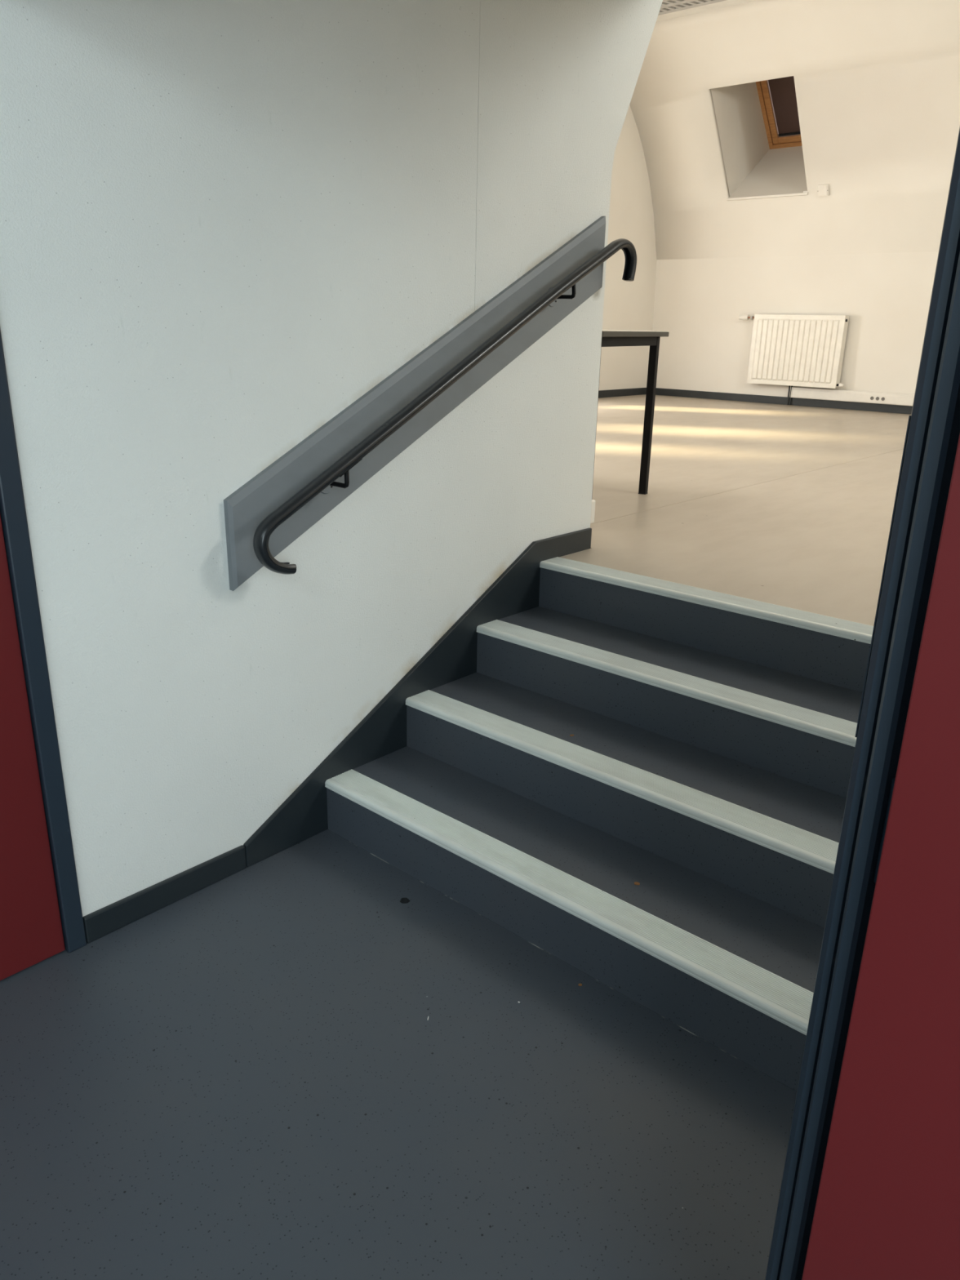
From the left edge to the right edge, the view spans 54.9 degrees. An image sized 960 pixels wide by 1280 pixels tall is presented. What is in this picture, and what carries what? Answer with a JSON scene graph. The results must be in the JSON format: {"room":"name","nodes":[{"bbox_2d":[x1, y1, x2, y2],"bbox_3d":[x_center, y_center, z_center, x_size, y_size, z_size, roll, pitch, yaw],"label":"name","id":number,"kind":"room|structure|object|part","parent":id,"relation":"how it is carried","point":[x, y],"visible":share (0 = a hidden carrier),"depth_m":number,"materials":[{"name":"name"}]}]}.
{"room":"stairwell","nodes":[
{"label":"stairwell","id":0,"kind":"room"},
{"bbox_2d":[0,0,662,916],"bbox_3d":[-0.200,-0.767,2.714,0.100,2.600,2.351,17,25,39],"label":"wall","id":1,"kind":"structure","parent":0,"point":[224,224],"depth_m":2.29,"materials":[{"name":"white paint"}]},
{"bbox_2d":[0,515,65,980],"bbox_3d":[-1.257,-0.111,1.595,0.107,2.027,0.865,17,24,38],"label":"door leaf","id":2,"kind":"structure","parent":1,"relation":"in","point":[31,932],"depth_m":2.07,"materials":[{"name":"red laminate"}]},
{"bbox_2d":[82,844,246,942],"bbox_3d":[-0.812,0.657,2.420,0.015,0.073,0.462,17,25,39],"label":"baseboard","id":3,"kind":"structure","parent":1,"relation":"attached to","point":[117,915],"depth_m":2.39,"materials":[{"name":"black paint"}]},
{"bbox_2d":[243,528,591,866],"bbox_3d":[-0.120,0.107,3.042,0.015,0.738,1.592,17,25,39],"label":"trim","id":4,"kind":"structure","parent":1,"relation":"attached to","point":[303,815],"depth_m":2.93,"materials":[{"name":"black paint"}]},
{"bbox_2d":[223,216,636,591],"bbox_3d":[-0.047,-0.774,2.722,0.116,1.005,1.609,17,25,39],"label":"handrail","id":5,"kind":"object","parent":1,"relation":"attached to","point":[273,508],"visible":1,"depth_m":2.60,"materials":[{"name":"black metal"}]},
{"bbox_2d":[0,127,959,1279],"bbox_3d":[-0.282,-0.048,1.401,1.826,2.090,0.140,17,25,39],"label":"door frame","id":6,"kind":"structure","parent":1,"relation":"attached to","point":[933,428],"depth_m":0.82,"materials":[{"name":"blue metal"}]},
{"bbox_2d":[801,434,959,1279],"bbox_3d":[0.642,0.305,0.508,0.870,2.027,0.114,17,25,39],"label":"door leaf","id":7,"kind":"structure","parent":6,"relation":"attached to","point":[887,1205],"depth_m":0.79,"materials":[{"name":"red laminate"}]},
{"bbox_3d":[0.356,-0.053,0.790,0.001,0.275,0.074,17,25,39],"label":"strike plate","id":8,"kind":"part","parent":6,"relation":"part of","materials":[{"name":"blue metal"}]},
{"bbox_3d":[0.278,-1.578,2.984,0.100,1.220,0.961,17,25,39],"label":"wall panel","id":9,"kind":"part","parent":1,"relation":"part of","materials":[{"name":"white paint"}]},
{"bbox_2d":[590,499,595,523],"bbox_3d":[0.399,-0.493,3.519,0.080,0.090,0.038,17,25,39],"label":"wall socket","id":10,"kind":"object","parent":1,"relation":"attached to","point":[593,507],"visible":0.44,"depth_m":3.49,"materials":[{"name":"white plastic"}]},
{"bbox_2d":[0,829,796,1279],"bbox_3d":[-1.486,1.369,0.508,4.900,0.060,5.020,17,25,39],"label":"floor","id":11,"kind":"structure","parent":0,"point":[249,1076],"depth_m":1.81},
{"bbox_2d":[400,897,409,903],"bbox_3d":[-0.201,0.695,2.462,0.028,0.001,0.025,17,25,39],"label":"plug","id":12,"kind":"object","parent":11,"relation":"on","point":[403,900],"visible":1,"depth_m":2.46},
{"bbox_2d":[324,556,873,1092],"bbox_3d":[0.839,0.425,2.295,2.496,0.663,1.098,17,25,39],"label":"staircase","id":13,"kind":"structure","parent":11,"relation":"on","point":[706,765],"depth_m":2.50,"materials":[{"name":"rubber"}]},
{"bbox_2d":[599,106,656,390],"bbox_3d":[-0.398,-3.973,8.323,0.100,3.790,7.610,17,25,39],"label":"wall","id":14,"kind":"structure","parent":0,"point":[628,305],"depth_m":10.65,"materials":[{"name":"white paint"}]},
{"bbox_2d":[598,387,646,398],"bbox_3d":[-0.372,-2.262,8.898,0.012,0.083,7.438,17,25,39],"label":"baseboard","id":15,"kind":"structure","parent":14,"relation":"attached to","point":[637,391],"depth_m":11.10,"materials":[{"name":"paint"}]},
{"bbox_2d":[656,0,755,22],"bbox_3d":[2.610,-4.576,4.879,8.410,0.080,5.003,17,25,39],"label":"ceiling","id":16,"kind":"structure","parent":0,"point":[728,2],"depth_m":8.46,"materials":[{"name":"white paint"}]},
{"bbox_2d":[657,0,726,15],"bbox_3d":[3.101,-5.113,6.778,6.300,0.118,0.350,17,25,39],"label":"cable tray","id":17,"kind":"object","parent":16,"relation":"hanging from","point":[667,6],"visible":0.22,"depth_m":8.00,"materials":[{"name":"metal"}]},
{"bbox_3d":[3.100,-5.059,6.797,6.300,0.004,0.060,17,25,39],"label":"rail","id":18,"kind":"part","parent":17,"relation":"part of","materials":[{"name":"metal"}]},
{"bbox_2d":[559,394,911,626],"bbox_3d":[2.697,-1.183,6.240,8.410,0.100,7.721,17,25,39],"label":"floor","id":19,"kind":"structure","parent":0,"point":[791,506],"depth_m":4.59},
{"bbox_2d":[591,329,669,497],"bbox_3d":[0.138,-1.124,4.543,1.300,0.782,0.807,12,22,28],"label":"table","id":20,"kind":"object","parent":19,"relation":"on","point":[610,338],"visible":0.19,"depth_m":4.46,"materials":[{"name":"metal"}]},
{"bbox_3d":[0.478,-0.911,3.974,0.037,0.751,0.037,12,22,28],"label":"leg","id":21,"kind":"part","parent":20,"relation":"part of","materials":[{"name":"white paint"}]},
{"bbox_3d":[0.834,-1.102,4.554,0.037,0.751,0.037,12,22,28],"label":"leg","id":22,"kind":"part","parent":20,"relation":"part of","materials":[{"name":"black paint"}]},
{"bbox_2d":[629,0,959,397],"bbox_3d":[4.772,-3.610,7.817,8.410,3.653,1.607,17,25,39],"label":"wall","id":23,"kind":"structure","parent":0,"point":[877,82],"depth_m":9.38,"materials":[{"name":"white paint"}]},
{"bbox_2d":[711,81,807,198],"bbox_3d":[3.147,-5.503,9.653,0.905,1.590,1.511,17,25,39],"label":"window recess","id":24,"kind":"object","parent":23,"relation":"in","point":[753,169],"depth_m":10.03,"materials":[{"name":"white paint"}]},
{"bbox_2d":[726,191,808,200],"bbox_3d":[3.051,-4.725,9.824,0.909,0.040,0.050,17,25,39],"label":"window ledge","id":25,"kind":"object","parent":24,"relation":"attached to","point":[805,193],"visible":1,"depth_m":9.79,"materials":[{"name":"white paint"}]},
{"bbox_2d":[755,75,802,149],"bbox_3d":[3.386,-5.884,9.796,0.905,1.028,0.902,17,25,39],"label":"roof window","id":26,"kind":"structure","parent":24,"relation":"attached to","point":[777,96],"depth_m":10.14,"materials":[{"name":"brown wood"}]},
{"bbox_2d":[768,75,799,133],"bbox_3d":[3.390,-5.891,9.799,0.663,0.803,0.695,17,25,39],"label":"blind","id":27,"kind":"object","parent":24,"relation":"attached to","point":[782,100],"depth_m":10.08,"materials":[{"name":"brown fabric"}]},
{"bbox_2d":[655,387,912,413],"bbox_3d":[5.237,-2.139,8.906,8.398,0.083,0.012,17,25,39],"label":"baseboard","id":28,"kind":"structure","parent":23,"relation":"attached to","point":[666,392],"depth_m":10.39,"materials":[{"name":"paint"}]},
{"bbox_2d":[738,314,848,388],"bbox_3d":[3.420,-3.185,10.156,1.286,0.739,0.112,17,25,39],"label":"radiator","id":29,"kind":"object","parent":23,"relation":"attached to","point":[792,350],"visible":1,"depth_m":10.06,"materials":[{"name":"white metal"}]},
{"bbox_3d":[2.975,-3.634,10.404,0.105,0.060,0.060,17,25,39],"label":"thermostat knob","id":30,"kind":"part","parent":29,"relation":"part of","materials":[{"name":"white plastic"}]},
{"bbox_2d":[786,385,792,404],"bbox_3d":[3.467,-2.742,10.338,0.042,0.218,0.016,17,25,39],"label":"pipe","id":31,"kind":"object","parent":29,"relation":"attached to","point":[789,385],"visible":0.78,"depth_m":10.34,"materials":[{"name":"metal"}]},
{"bbox_2d":[817,183,829,196],"bbox_3d":[3.501,-4.585,9.416,0.112,0.111,0.068,17,25,39],"label":"switch box","id":32,"kind":"object","parent":23,"relation":"attached to","point":[823,189],"visible":1,"depth_m":9.40,"materials":[{"name":"white plastic"}]},
{"bbox_2d":[790,386,914,405],"bbox_3d":[4.984,-2.299,9.052,4.032,0.113,0.042,17,25,39],"label":"duct","id":33,"kind":"object","parent":23,"relation":"attached to","point":[901,399],"visible":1,"depth_m":9.87,"materials":[{"name":"white plastic"}]}
]}

